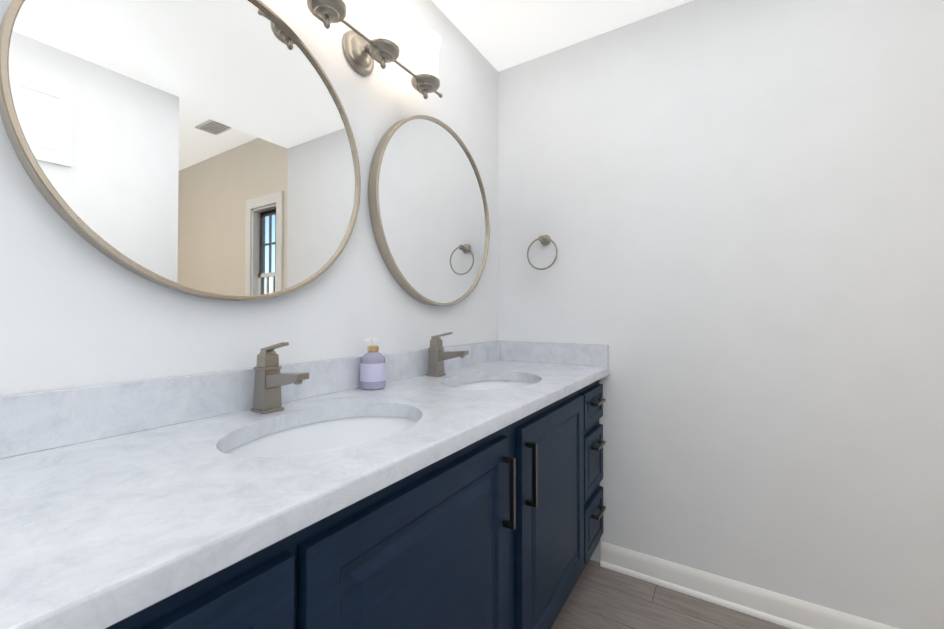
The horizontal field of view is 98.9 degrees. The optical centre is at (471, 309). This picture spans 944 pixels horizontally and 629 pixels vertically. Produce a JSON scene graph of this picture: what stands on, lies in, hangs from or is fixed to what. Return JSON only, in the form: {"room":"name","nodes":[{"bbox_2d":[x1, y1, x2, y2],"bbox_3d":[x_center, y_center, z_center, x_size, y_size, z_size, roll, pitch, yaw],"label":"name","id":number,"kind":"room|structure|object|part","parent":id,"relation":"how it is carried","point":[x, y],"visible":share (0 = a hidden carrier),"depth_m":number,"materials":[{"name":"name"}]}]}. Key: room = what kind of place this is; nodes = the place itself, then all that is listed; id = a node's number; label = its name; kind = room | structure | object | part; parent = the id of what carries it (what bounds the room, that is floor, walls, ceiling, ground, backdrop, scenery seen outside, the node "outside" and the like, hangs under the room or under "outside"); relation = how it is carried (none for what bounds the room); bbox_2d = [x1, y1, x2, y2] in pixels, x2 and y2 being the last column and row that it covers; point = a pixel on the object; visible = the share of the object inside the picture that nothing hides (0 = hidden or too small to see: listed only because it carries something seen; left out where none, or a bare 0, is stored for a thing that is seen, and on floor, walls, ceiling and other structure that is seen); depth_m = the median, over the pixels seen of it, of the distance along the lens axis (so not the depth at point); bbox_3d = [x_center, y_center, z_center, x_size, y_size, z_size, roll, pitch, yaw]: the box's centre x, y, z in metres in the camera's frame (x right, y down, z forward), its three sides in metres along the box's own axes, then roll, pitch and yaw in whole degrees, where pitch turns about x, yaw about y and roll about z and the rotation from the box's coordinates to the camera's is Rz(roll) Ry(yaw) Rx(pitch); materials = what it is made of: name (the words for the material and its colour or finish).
{"room":"bathroom","nodes":[
{"label":"bathroom","id":0,"kind":"room"},
{"bbox_2d":[0,0,498,395],"bbox_3d":[-0.857,-0.216,0.682,0.120,2.720,3.788,0,-1,32],"label":"wall","id":1,"kind":"structure","parent":0,"point":[77,310],"depth_m":1.10,"materials":[{"name":"paint"}]},
{"bbox_2d":[0,0,360,300],"bbox_3d":[-0.574,-0.402,0.980,0.040,0.760,0.760,0,-1,32],"label":"mirror","id":2,"kind":"object","parent":1,"relation":"attached to","point":[207,149],"visible":0.98,"depth_m":0.88,"materials":[{"name":"mirror"}]},
{"bbox_2d":[306,0,442,98],"bbox_3d":[-0.304,-0.868,1.291,0.172,0.214,0.616,0,-1,32],"label":"sconce","id":3,"kind":"object","parent":1,"relation":"attached to","point":[363,52],"visible":1,"depth_m":1.28,"materials":[{"name":"silver metal"}]},
{"bbox_3d":[-0.280,-0.896,1.277,0.116,0.160,0.116,0,-1,32],"label":"lamp shade","id":4,"kind":"part","parent":3,"relation":"part of","materials":[{"name":"white glass"}]},
{"bbox_3d":[-0.167,-0.893,1.456,0.116,0.160,0.116,0,-1,32],"label":"lamp shade","id":5,"kind":"part","parent":3,"relation":"part of","materials":[{"name":"white glass"}]},
{"bbox_2d":[368,115,489,305],"bbox_3d":[-0.132,-0.396,1.679,0.040,0.760,0.760,0,-1,32],"label":"mirror","id":6,"kind":"object","parent":1,"relation":"attached to","point":[428,210],"visible":1,"depth_m":1.60,"materials":[{"name":"mirror"}]},
{"bbox_2d":[0,341,499,459],"bbox_3d":[-0.457,0.200,1.173,0.020,0.100,2.276,0,-1,32],"label":"backsplash","id":7,"kind":"structure","parent":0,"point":[43,421],"depth_m":0.84,"materials":[{"name":"white stone"}]},
{"bbox_2d":[431,0,692,71],"bbox_3d":[1.085,-1.492,-0.458,4.640,0.360,3.908,0,-1,32],"label":"ceiling","id":8,"kind":"structure","parent":0,"point":[499,35],"depth_m":1.79,"materials":[{"name":"paint"}]},
{"bbox_2d":[551,559,790,628],"bbox_3d":[1.085,1.168,-0.493,4.640,0.080,3.908,0,-1,32],"label":"floor","id":9,"kind":"structure","parent":0,"point":[599,597],"depth_m":1.56,"materials":[{"name":"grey wood"}]},
{"bbox_2d":[0,364,609,628],"bbox_3d":[-0.220,0.716,1.021,0.576,0.864,2.264,0,-1,32],"label":"bathroom vanity","id":10,"kind":"object","parent":9,"relation":"on","point":[436,485],"depth_m":0.61,"materials":[{"name":"blue paint"}]},
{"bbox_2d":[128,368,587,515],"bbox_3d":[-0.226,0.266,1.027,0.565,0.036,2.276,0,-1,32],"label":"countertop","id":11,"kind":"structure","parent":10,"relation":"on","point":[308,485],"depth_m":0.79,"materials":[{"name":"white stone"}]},
{"bbox_2d":[248,342,311,411],"bbox_3d":[-0.458,0.162,0.964,0.177,0.170,0.055,0,-1,32],"label":"faucet","id":12,"kind":"object","parent":11,"relation":"on","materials":[{"name":"silver metal"}]},
{"bbox_2d":[208,404,427,467],"bbox_3d":[-0.300,0.352,0.874,0.363,0.163,0.495,0,-1,32],"label":"sink","id":13,"kind":"object","parent":11,"relation":"in","point":[281,445],"depth_m":1.01,"materials":[{"name":"white ceramic"}]},
{"bbox_2d":[360,337,385,389],"bbox_3d":[-0.318,0.170,1.295,0.079,0.162,0.080,0,-1,32],"label":"soap dispenser","id":14,"kind":"object","parent":11,"relation":"on","point":[372,364],"depth_m":1.27,"materials":[{"name":"plastic"}]},
{"bbox_2d":[424,332,471,375],"bbox_3d":[-0.095,0.170,1.539,0.177,0.170,0.055,0,-1,32],"label":"faucet","id":15,"kind":"object","parent":11,"relation":"on","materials":[{"name":"silver metal"}]},
{"bbox_2d":[444,372,535,391],"bbox_3d":[0.077,0.359,1.470,0.363,0.163,0.495,0,-1,32],"label":"sink","id":16,"kind":"object","parent":11,"relation":"in","point":[486,383],"depth_m":1.66,"materials":[{"name":"white ceramic"}]},
{"bbox_2d":[498,0,943,628],"bbox_3d":[0.993,-0.203,1.682,1.940,2.720,0.120,0,-1,32],"label":"wall","id":17,"kind":"structure","parent":0,"point":[732,210],"depth_m":1.55,"materials":[{"name":"paint"}]},
{"bbox_2d":[527,235,557,269],"bbox_3d":[0.348,-0.283,1.979,0.160,0.179,0.068,0,-1,32],"label":"towel ring","id":18,"kind":"object","parent":17,"relation":"attached to","point":[545,240],"visible":1,"depth_m":1.98,"materials":[{"name":"silver metal"}]},
{"bbox_2d":[500,341,607,367],"bbox_3d":[0.385,0.211,1.975,0.546,0.100,0.020,0,-1,32],"label":"backsplash","id":19,"kind":"structure","parent":17,"relation":"attached to","point":[586,355],"depth_m":1.95,"materials":[{"name":"white stone"}]},
{"bbox_2d":[600,541,897,628],"bbox_3d":[2.252,1.096,0.855,3.866,0.100,0.145,0,-1,32],"label":"baseboard","id":20,"kind":"structure","parent":17,"relation":"attached to","point":[777,608],"depth_m":1.57,"materials":[{"name":"paint"}]}
]}

